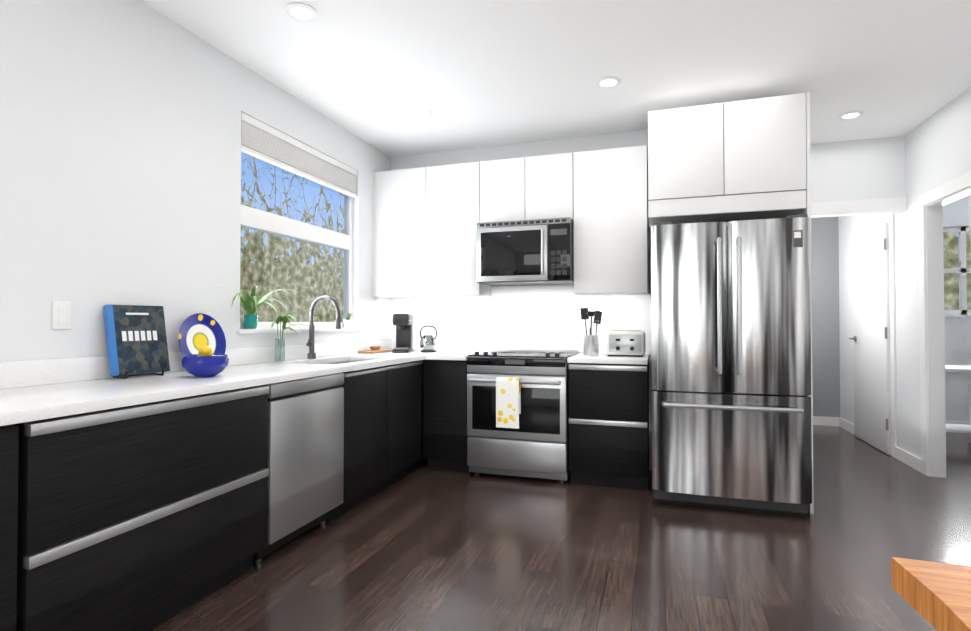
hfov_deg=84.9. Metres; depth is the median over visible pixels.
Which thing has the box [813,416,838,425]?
baseboard
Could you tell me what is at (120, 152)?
wall
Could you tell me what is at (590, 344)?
utensil crock
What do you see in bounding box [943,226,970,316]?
window
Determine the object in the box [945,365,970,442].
console table
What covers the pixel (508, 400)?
towel
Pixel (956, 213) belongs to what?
wall
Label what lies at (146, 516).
base cabinet
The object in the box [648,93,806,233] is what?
upper cabinet
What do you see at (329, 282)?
backdrop
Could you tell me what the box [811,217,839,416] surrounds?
wall
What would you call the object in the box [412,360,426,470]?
base cabinet
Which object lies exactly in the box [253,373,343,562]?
dishwasher
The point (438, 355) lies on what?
countertop
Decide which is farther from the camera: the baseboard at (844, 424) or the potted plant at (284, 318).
the baseboard at (844, 424)
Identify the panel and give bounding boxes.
[799,92,813,513]
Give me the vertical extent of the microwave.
0.476 m
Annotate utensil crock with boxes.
[583,335,598,354]
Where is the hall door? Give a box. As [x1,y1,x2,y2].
[849,223,890,454]
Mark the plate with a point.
(197, 331)
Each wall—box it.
[0,0,390,361]
[390,129,652,469]
[810,136,906,217]
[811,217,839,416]
[838,86,970,458]
[943,195,970,421]
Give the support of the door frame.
attached to the wall at (937, 148)
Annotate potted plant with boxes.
[224,286,299,328]
[271,312,309,361]
[343,312,353,326]
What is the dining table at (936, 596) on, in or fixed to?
on the floor
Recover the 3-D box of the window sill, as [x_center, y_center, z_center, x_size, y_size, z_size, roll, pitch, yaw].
[-1.264,0.102,3.760,0.084,0.026,1.360,0,-1,18]
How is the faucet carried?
on the countertop at (33, 390)
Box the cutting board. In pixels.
[358,346,391,353]
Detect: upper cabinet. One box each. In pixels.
[373,162,490,298]
[480,153,573,222]
[573,145,647,295]
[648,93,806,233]
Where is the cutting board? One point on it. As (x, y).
(375, 349)
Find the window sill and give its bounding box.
[236,327,362,333]
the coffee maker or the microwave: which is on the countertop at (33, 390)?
the coffee maker
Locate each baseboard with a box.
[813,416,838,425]
[838,417,853,433]
[895,446,920,471]
[946,421,968,424]
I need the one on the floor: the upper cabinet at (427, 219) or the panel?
the panel
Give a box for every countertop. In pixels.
[0,339,423,425]
[424,351,482,359]
[567,353,648,364]
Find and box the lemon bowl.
[181,354,228,376]
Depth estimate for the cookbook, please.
2.41 m
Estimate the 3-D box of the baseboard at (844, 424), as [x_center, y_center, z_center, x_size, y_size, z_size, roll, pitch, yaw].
[3.889,1.188,5.694,0.014,0.100,0.500,0,-1,18]
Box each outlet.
[52,301,70,328]
[580,308,587,319]
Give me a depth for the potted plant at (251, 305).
3.20 m
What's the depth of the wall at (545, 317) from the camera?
4.51 m
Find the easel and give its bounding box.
[113,368,163,378]
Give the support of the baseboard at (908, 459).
attached to the wall at (937, 148)
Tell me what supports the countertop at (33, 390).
on the base cabinet at (9, 441)
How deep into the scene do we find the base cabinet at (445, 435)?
4.08 m
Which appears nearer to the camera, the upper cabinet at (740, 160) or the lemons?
the lemons
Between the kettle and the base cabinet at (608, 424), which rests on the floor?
the base cabinet at (608, 424)
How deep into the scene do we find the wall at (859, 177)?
4.46 m
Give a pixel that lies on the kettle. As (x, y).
(428, 342)
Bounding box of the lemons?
[198,346,215,355]
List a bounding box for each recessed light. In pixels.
[285,3,317,21]
[596,76,620,87]
[838,111,862,119]
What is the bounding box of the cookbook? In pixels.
[103,305,169,375]
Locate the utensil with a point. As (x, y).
(586, 314)
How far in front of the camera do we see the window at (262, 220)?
3.82 m
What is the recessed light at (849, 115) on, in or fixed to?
in the ceiling
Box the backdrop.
[240,152,970,321]
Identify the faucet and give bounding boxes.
[306,296,340,358]
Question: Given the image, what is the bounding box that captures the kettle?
[420,325,436,351]
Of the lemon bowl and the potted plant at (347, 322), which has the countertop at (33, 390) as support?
the lemon bowl
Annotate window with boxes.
[240,154,352,328]
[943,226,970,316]
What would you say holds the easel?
on the countertop at (33, 390)
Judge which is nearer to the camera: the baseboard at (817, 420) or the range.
the range
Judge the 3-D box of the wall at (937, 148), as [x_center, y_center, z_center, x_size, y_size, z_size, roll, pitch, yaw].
[2.563,-0.173,1.422,0.100,2.700,9.720,0,-1,18]
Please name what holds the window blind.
attached to the window at (262, 220)
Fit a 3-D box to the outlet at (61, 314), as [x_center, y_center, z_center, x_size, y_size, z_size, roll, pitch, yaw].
[-1.753,-0.002,2.196,0.008,0.116,0.072,0,-1,18]
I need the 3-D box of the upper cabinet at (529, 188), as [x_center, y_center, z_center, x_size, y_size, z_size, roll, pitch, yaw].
[0.362,-0.994,4.347,0.754,0.515,0.328,0,-1,18]
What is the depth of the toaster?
3.88 m
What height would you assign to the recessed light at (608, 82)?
0.010 m
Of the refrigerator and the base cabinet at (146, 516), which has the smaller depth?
the base cabinet at (146, 516)
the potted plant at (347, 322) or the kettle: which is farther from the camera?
the kettle
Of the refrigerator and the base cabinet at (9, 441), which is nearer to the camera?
the base cabinet at (9, 441)
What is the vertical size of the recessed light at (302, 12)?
0.010 m
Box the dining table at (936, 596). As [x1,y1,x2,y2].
[891,557,970,630]
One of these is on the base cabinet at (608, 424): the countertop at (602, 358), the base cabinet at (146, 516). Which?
the countertop at (602, 358)
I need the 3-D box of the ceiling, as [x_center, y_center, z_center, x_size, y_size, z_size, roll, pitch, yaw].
[1.720,-1.548,1.793,7.120,0.060,9.870,0,-1,18]
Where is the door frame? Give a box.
[852,171,970,477]
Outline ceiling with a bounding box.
[140,0,970,156]
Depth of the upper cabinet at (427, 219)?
4.45 m
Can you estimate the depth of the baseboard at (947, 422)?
5.69 m
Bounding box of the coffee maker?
[392,313,412,352]
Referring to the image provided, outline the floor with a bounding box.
[150,425,970,630]
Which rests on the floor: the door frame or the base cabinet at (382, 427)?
the base cabinet at (382, 427)
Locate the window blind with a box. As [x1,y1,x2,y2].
[241,112,356,197]
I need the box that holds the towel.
[496,377,520,428]
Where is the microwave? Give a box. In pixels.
[477,217,573,285]
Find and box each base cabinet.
[0,424,18,630]
[15,385,268,630]
[328,361,422,519]
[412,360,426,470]
[423,360,470,472]
[569,361,648,489]
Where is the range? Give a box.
[467,349,577,482]
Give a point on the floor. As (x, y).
(422, 548)
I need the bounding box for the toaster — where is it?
[606,330,645,356]
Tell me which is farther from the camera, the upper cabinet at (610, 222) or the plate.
the upper cabinet at (610, 222)
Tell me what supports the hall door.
in the wall at (937, 148)
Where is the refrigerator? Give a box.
[651,215,811,515]
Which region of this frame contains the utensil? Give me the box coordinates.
[583,309,602,334]
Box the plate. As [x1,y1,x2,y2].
[178,313,225,355]

